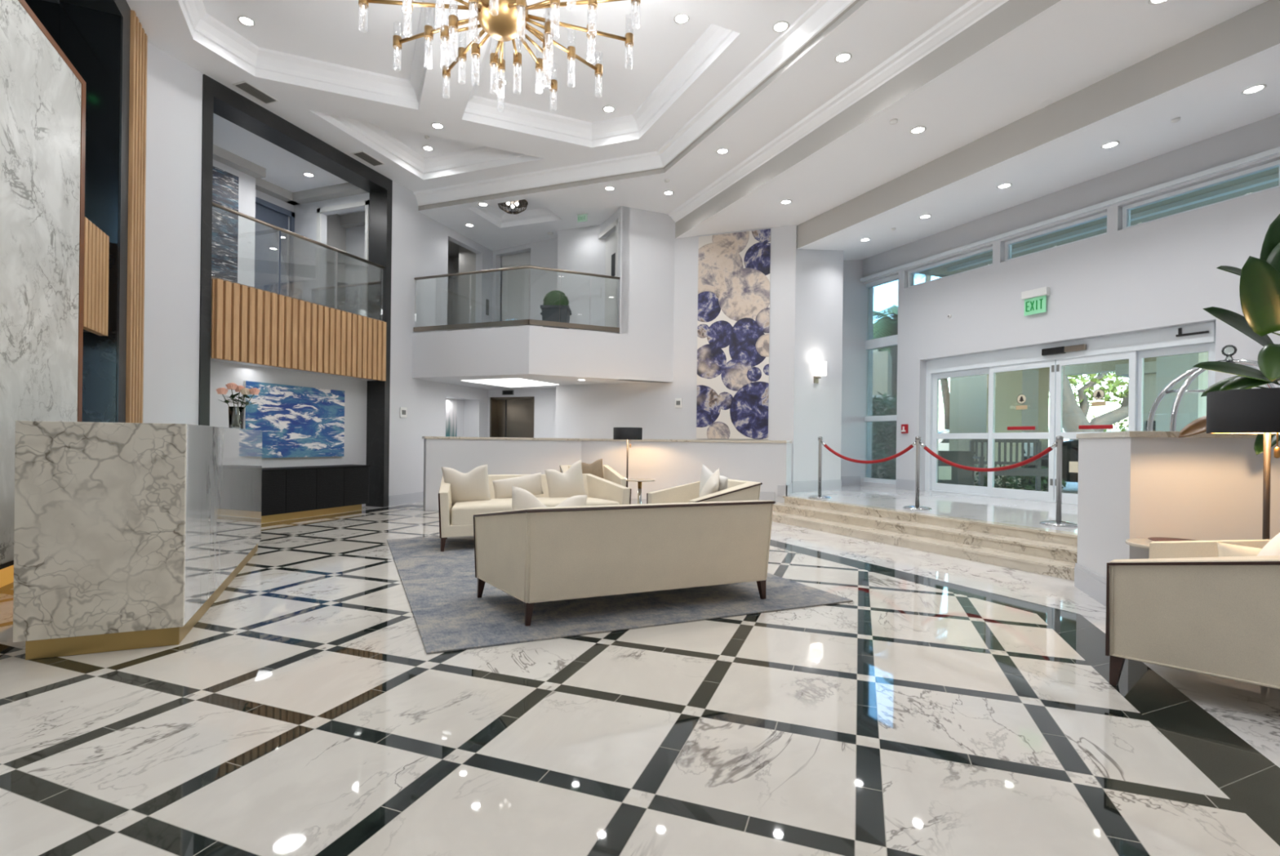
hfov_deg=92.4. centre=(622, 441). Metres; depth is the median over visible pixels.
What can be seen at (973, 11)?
trim
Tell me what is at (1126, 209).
window
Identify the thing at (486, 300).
plate
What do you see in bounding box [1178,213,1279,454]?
potted plant
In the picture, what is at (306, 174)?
recessed light
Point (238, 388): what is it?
rose
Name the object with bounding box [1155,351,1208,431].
window
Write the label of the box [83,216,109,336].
panel
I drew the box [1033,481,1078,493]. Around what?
ground
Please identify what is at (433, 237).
wall
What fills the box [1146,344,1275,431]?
luggage cart
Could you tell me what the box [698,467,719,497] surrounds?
throw pillow
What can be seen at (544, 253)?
wall
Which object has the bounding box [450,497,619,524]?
seat cushion
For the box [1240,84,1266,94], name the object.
recessed light
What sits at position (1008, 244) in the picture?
window
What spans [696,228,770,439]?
painting
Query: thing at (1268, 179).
transom windows
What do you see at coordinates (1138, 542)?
side table
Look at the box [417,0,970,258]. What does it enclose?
ceiling
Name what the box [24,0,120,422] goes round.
niche
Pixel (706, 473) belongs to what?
throw pillow
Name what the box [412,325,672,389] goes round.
balcony
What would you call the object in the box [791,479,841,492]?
baseboard
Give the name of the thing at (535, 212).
ceiling
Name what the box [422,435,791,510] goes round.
wall
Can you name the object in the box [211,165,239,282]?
painting
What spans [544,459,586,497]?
throw pillow
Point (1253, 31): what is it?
ceiling beam
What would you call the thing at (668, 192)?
recessed light
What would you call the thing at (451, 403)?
painting
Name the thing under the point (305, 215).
wall
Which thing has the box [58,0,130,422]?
trim
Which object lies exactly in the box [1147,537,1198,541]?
plate
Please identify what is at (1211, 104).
ceiling
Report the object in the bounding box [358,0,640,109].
chandelier
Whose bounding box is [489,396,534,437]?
door
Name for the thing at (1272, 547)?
throw pillow
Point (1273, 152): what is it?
trim
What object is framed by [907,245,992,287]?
window
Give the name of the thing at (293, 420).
painting
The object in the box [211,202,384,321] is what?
glass railing
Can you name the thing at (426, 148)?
recessed light
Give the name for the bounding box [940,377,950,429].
palm tree
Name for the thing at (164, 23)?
ceiling
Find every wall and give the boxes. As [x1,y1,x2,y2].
[142,42,417,495]
[209,360,367,506]
[211,159,255,287]
[255,189,293,296]
[293,192,369,244]
[346,225,364,258]
[414,211,493,492]
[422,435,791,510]
[447,240,502,330]
[488,387,555,437]
[492,237,557,328]
[555,224,796,482]
[600,205,630,334]
[617,205,675,382]
[840,259,867,480]
[860,113,1279,490]
[1075,431,1279,578]
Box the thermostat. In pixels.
[400,406,406,417]
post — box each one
[808,435,831,498]
[902,435,932,510]
[1039,435,1077,527]
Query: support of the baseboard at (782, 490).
attached to the wall at (672, 463)
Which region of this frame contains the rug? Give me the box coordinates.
[386,535,853,653]
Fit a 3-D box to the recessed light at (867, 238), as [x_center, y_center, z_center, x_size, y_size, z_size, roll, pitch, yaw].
[4.164,-3.461,10.513,0.176,0.010,0.176,1,0,21]
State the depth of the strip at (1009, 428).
9.68 m
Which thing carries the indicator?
attached to the wall at (544, 401)
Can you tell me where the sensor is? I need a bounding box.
[1041,343,1086,355]
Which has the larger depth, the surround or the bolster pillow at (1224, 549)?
the surround
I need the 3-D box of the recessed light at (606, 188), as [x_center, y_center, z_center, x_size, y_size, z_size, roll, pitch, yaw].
[-0.210,-4.148,10.048,0.176,0.010,0.176,1,0,21]
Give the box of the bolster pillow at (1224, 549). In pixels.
[1217,542,1262,556]
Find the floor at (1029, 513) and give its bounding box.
[788,484,1077,532]
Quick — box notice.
[1069,461,1078,472]
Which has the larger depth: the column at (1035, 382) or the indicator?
the column at (1035, 382)
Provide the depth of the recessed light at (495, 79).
8.06 m
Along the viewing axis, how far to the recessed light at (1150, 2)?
5.12 m
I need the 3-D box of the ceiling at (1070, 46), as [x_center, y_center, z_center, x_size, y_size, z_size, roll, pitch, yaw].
[3.835,-3.684,6.650,12.480,0.001,12.480,1,0,21]
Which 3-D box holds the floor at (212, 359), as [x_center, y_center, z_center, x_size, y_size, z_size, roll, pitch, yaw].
[-5.631,-1.518,9.371,2.300,0.920,2.980,1,0,21]
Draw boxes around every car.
[937,429,1033,455]
[1021,440,1078,489]
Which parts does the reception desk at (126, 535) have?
panel, panel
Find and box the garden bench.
[968,438,1048,491]
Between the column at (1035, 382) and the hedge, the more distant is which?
the column at (1035, 382)
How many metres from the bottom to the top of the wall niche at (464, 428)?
2.100 m
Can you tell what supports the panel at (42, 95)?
on the floor at (954, 706)
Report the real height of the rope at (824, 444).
0.329 m
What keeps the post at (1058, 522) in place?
on the floor at (1029, 513)
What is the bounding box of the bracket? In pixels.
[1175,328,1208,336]
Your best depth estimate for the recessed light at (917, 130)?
7.25 m
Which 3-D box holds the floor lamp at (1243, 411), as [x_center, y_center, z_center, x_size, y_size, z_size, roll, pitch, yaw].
[3.413,0.461,3.250,0.470,1.460,0.470,1,0,21]
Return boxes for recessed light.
[237,15,255,26]
[302,172,315,177]
[422,145,433,151]
[431,122,444,128]
[465,223,474,226]
[478,202,488,206]
[493,77,507,85]
[602,105,614,112]
[604,186,614,191]
[663,190,673,195]
[673,13,689,24]
[715,147,728,154]
[772,21,789,32]
[780,199,791,204]
[834,52,851,62]
[859,237,871,241]
[909,126,926,133]
[919,213,931,218]
[996,182,1012,188]
[1100,141,1119,148]
[1148,0,1168,4]
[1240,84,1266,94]
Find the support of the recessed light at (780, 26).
in the ceiling at (164, 23)
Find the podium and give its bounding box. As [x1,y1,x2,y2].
[937,450,976,484]
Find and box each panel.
[0,0,85,586]
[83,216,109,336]
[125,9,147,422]
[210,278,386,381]
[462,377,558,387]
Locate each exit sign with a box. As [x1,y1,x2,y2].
[577,212,587,222]
[1021,286,1049,315]
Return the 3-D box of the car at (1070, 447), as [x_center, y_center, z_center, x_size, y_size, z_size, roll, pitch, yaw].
[13.088,0.682,16.992,1.800,1.450,4.520,1,0,-40]
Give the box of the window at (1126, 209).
[1122,160,1279,229]
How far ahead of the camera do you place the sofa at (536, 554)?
4.04 m
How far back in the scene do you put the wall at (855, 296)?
12.43 m
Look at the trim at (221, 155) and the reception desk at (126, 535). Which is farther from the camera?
the trim at (221, 155)
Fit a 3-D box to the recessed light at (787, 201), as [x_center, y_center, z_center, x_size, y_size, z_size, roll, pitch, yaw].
[2.523,-3.695,9.459,0.176,0.010,0.176,1,0,21]
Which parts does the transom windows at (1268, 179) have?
soffit trim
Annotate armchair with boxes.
[560,464,627,486]
[646,478,762,503]
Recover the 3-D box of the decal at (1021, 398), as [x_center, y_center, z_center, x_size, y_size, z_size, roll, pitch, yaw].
[6.304,-0.631,9.681,0.009,0.243,0.180,1,0,-24]
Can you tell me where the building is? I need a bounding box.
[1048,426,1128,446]
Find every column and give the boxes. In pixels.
[793,235,843,480]
[1021,367,1048,451]
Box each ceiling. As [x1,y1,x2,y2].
[125,0,817,191]
[213,112,364,215]
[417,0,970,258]
[468,198,561,227]
[675,0,1268,238]
[797,43,1279,260]
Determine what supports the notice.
attached to the door at (1135, 347)
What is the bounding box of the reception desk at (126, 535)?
[13,420,262,659]
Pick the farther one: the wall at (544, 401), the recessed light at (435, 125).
the wall at (544, 401)
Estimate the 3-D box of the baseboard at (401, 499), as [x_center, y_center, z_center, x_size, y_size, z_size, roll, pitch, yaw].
[-3.465,1.018,11.915,0.078,0.180,3.070,1,0,21]
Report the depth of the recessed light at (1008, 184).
8.27 m
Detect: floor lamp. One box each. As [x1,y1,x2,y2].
[613,426,642,487]
[1206,386,1279,538]
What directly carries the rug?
on the floor at (954, 706)
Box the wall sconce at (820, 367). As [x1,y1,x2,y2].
[813,360,826,382]
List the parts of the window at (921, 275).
pane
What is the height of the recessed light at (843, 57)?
0.010 m
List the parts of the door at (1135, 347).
panel, panel, lock plate, panel, panel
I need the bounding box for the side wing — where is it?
[1115,360,1156,431]
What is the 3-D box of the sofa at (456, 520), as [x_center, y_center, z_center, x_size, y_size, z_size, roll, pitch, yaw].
[-1.066,0.763,7.055,2.153,0.727,0.927,1,0,-24]
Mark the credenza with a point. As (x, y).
(292, 492)
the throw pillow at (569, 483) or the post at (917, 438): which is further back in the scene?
the post at (917, 438)
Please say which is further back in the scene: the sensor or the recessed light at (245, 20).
the sensor
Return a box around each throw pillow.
[441,464,491,506]
[492,471,543,497]
[511,485,586,510]
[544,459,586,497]
[581,457,603,478]
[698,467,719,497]
[699,463,728,493]
[1257,532,1279,555]
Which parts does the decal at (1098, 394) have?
plate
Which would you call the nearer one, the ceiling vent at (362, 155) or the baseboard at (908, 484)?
the ceiling vent at (362, 155)
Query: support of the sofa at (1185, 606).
on the floor at (954, 706)
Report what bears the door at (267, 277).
in the wall at (259, 194)
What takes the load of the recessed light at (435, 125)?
in the ceiling at (164, 23)
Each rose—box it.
[215,386,236,406]
[222,382,239,405]
[224,385,244,406]
[235,387,253,406]
[238,387,262,408]
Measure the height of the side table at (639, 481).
0.585 m
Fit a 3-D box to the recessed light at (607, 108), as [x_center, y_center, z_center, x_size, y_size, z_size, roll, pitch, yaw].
[-0.194,-4.718,8.706,0.176,0.010,0.176,1,0,21]
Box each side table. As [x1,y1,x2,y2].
[626,478,655,503]
[1124,537,1154,548]
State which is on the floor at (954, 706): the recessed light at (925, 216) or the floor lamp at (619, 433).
the floor lamp at (619, 433)
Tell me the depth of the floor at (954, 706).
2.44 m
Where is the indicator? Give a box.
[502,390,513,395]
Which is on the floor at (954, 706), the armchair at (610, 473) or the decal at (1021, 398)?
the armchair at (610, 473)
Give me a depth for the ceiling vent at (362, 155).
9.66 m
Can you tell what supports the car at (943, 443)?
on the ground
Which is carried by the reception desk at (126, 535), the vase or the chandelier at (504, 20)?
the vase
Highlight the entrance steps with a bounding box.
[772,495,1077,580]
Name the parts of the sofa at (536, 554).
leg, leg, trim, leg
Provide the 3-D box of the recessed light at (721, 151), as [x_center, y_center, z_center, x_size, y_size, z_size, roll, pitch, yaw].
[1.423,-4.128,8.719,0.176,0.010,0.176,1,0,21]
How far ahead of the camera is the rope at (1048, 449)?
7.11 m
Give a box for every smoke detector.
[888,119,897,124]
[1170,117,1180,123]
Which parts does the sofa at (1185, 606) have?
leg, trim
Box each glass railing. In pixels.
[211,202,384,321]
[413,265,620,332]
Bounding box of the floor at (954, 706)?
[0,501,1279,855]
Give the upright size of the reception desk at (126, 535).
1.220 m
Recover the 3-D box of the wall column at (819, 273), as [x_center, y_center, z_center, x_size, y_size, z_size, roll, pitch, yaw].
[3.428,-1.309,10.900,1.345,5.000,0.140,1,0,-35]
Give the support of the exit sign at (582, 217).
attached to the ceiling at (877, 29)
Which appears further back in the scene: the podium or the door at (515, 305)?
the door at (515, 305)
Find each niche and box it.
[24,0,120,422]
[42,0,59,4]
[445,396,473,436]
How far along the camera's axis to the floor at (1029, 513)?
8.70 m
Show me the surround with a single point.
(218, 99)
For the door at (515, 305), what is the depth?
13.46 m
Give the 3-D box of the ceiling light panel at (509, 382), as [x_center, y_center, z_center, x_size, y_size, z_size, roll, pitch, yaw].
[-2.066,-1.118,11.684,1.283,0.012,1.488,1,0,27]
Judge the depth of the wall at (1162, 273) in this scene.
8.60 m
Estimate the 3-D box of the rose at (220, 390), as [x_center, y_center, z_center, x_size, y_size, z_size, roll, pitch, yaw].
[-3.791,-0.332,5.856,0.205,0.371,0.187,1,0,0]
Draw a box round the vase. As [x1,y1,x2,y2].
[227,406,244,428]
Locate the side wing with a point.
(1150, 367)
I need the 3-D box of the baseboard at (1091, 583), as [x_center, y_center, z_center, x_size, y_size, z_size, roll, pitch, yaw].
[4.986,1.115,4.033,3.068,0.190,1.070,1,0,21]
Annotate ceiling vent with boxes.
[232,80,279,104]
[351,151,384,166]
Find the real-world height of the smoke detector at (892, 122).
0.034 m
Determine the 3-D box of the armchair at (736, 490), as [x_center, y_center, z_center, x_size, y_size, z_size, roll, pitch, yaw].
[0.825,0.770,6.228,0.824,0.757,0.982,1,0,-24]
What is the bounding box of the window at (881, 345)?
[863,274,897,484]
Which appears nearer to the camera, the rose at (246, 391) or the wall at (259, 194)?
the rose at (246, 391)
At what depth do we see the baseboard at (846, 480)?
12.38 m
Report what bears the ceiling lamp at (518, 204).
attached to the ceiling at (535, 212)
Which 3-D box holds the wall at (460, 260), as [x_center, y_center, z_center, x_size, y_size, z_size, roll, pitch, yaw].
[-3.752,-1.895,13.310,1.250,6.000,3.100,1,0,21]
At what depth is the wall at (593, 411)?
11.22 m
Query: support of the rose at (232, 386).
in the vase
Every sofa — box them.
[438,473,631,551]
[473,499,775,625]
[1105,538,1279,688]
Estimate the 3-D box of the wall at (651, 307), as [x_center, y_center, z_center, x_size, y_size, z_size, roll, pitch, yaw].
[0.455,-2.670,11.092,1.140,3.150,0.150,1,0,-24]
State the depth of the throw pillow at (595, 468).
9.20 m
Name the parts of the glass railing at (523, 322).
glass panel, glass panel, handrail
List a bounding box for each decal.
[1015,394,1027,409]
[1091,388,1106,406]
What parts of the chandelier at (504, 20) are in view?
arm, arm, arm, arm, arm, arm, arm, arm, arm, arm, arm, arm, arm, arm, arm, arm, arm, arm, arm, arm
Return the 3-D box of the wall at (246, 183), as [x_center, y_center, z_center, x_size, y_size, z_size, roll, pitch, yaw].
[-6.674,-3.280,8.560,0.300,2.700,3.120,1,0,21]
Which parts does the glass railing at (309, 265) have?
glass panel, handrail, glass panel, glass panel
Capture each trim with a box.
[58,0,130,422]
[213,144,368,205]
[316,200,368,260]
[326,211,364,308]
[413,0,855,205]
[667,0,1008,222]
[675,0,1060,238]
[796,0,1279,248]
[860,146,1279,281]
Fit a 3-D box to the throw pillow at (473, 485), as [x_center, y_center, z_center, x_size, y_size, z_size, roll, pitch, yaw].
[-1.710,0.483,6.745,0.532,0.481,0.193,1,0,-3]
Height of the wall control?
0.170 m
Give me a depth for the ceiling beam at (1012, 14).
6.78 m
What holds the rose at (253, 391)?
in the vase
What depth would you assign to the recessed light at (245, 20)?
6.95 m
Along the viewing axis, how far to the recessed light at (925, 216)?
9.42 m
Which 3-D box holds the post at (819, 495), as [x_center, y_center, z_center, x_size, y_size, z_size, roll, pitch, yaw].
[3.041,0.392,9.436,0.340,0.950,0.340,1,0,21]
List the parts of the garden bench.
leg, armrest, leg, backrest, seat, leg, armrest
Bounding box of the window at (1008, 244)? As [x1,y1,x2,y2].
[1004,211,1106,261]
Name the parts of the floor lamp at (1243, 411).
lamp shade, pull chain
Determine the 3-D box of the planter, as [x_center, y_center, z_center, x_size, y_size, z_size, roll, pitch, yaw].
[-1.201,-2.325,11.100,0.570,0.822,0.500,1,0,1]
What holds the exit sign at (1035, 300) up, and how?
attached to the wall at (1162, 273)
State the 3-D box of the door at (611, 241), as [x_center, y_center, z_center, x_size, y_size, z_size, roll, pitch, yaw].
[-0.240,-2.938,11.434,0.160,2.070,1.080,1,0,-24]
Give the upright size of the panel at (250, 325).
0.980 m
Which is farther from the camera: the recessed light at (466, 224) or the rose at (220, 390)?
the recessed light at (466, 224)
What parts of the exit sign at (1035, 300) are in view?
acrylic plate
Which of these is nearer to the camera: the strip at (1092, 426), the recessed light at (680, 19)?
the recessed light at (680, 19)
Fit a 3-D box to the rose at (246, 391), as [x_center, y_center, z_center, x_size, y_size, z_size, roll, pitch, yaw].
[-3.670,-0.333,5.968,0.188,0.376,0.201,1,0,-24]
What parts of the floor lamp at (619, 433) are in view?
lamp shade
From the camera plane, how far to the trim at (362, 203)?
10.60 m
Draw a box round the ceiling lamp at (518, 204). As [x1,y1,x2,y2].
[497,199,528,214]
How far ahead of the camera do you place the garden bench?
12.38 m
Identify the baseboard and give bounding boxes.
[388,491,423,506]
[629,482,792,503]
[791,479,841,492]
[840,475,860,485]
[896,478,915,489]
[1074,562,1106,606]
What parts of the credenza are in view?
door, door, door, door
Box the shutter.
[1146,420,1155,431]
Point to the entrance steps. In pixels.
(1045, 551)
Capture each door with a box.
[254,196,294,296]
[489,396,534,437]
[501,251,530,327]
[598,218,617,333]
[924,321,1215,503]
[949,369,1023,489]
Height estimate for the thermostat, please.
0.180 m
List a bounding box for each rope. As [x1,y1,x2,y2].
[821,440,915,463]
[919,441,1057,471]
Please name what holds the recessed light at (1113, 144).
in the ceiling at (1211, 104)
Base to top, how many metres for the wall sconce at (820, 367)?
0.370 m
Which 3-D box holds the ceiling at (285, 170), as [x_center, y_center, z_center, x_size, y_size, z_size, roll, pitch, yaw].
[-5.800,-4.420,9.396,2.300,0.001,5.700,1,0,21]
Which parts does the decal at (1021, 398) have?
plate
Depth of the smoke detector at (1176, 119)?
6.54 m
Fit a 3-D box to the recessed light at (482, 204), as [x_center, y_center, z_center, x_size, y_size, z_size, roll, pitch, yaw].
[-2.451,-4.175,10.795,0.176,0.010,0.176,1,0,21]
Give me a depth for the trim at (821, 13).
8.71 m
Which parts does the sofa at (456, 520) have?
leg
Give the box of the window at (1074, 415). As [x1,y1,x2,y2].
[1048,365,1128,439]
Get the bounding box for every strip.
[1007,426,1035,430]
[1078,424,1113,428]
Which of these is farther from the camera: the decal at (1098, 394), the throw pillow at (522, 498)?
the decal at (1098, 394)
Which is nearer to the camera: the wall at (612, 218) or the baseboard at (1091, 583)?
the baseboard at (1091, 583)
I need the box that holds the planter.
[540,290,571,328]
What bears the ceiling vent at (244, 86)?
in the ceiling at (164, 23)
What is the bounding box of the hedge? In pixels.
[973,464,1066,491]
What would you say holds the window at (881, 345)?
in the wall at (1162, 273)
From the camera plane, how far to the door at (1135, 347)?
9.24 m
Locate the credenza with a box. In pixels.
[261,464,370,523]
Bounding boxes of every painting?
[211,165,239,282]
[243,380,344,457]
[445,397,457,436]
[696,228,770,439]
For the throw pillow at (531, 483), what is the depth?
7.01 m
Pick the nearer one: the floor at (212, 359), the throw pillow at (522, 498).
the throw pillow at (522, 498)
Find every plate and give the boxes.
[485,298,488,315]
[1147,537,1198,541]
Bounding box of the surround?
[198,74,392,506]
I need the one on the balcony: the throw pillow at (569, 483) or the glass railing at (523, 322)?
the glass railing at (523, 322)
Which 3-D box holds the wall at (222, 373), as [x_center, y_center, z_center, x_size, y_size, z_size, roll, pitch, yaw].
[-4.965,-0.210,9.107,0.120,2.600,3.400,1,0,21]

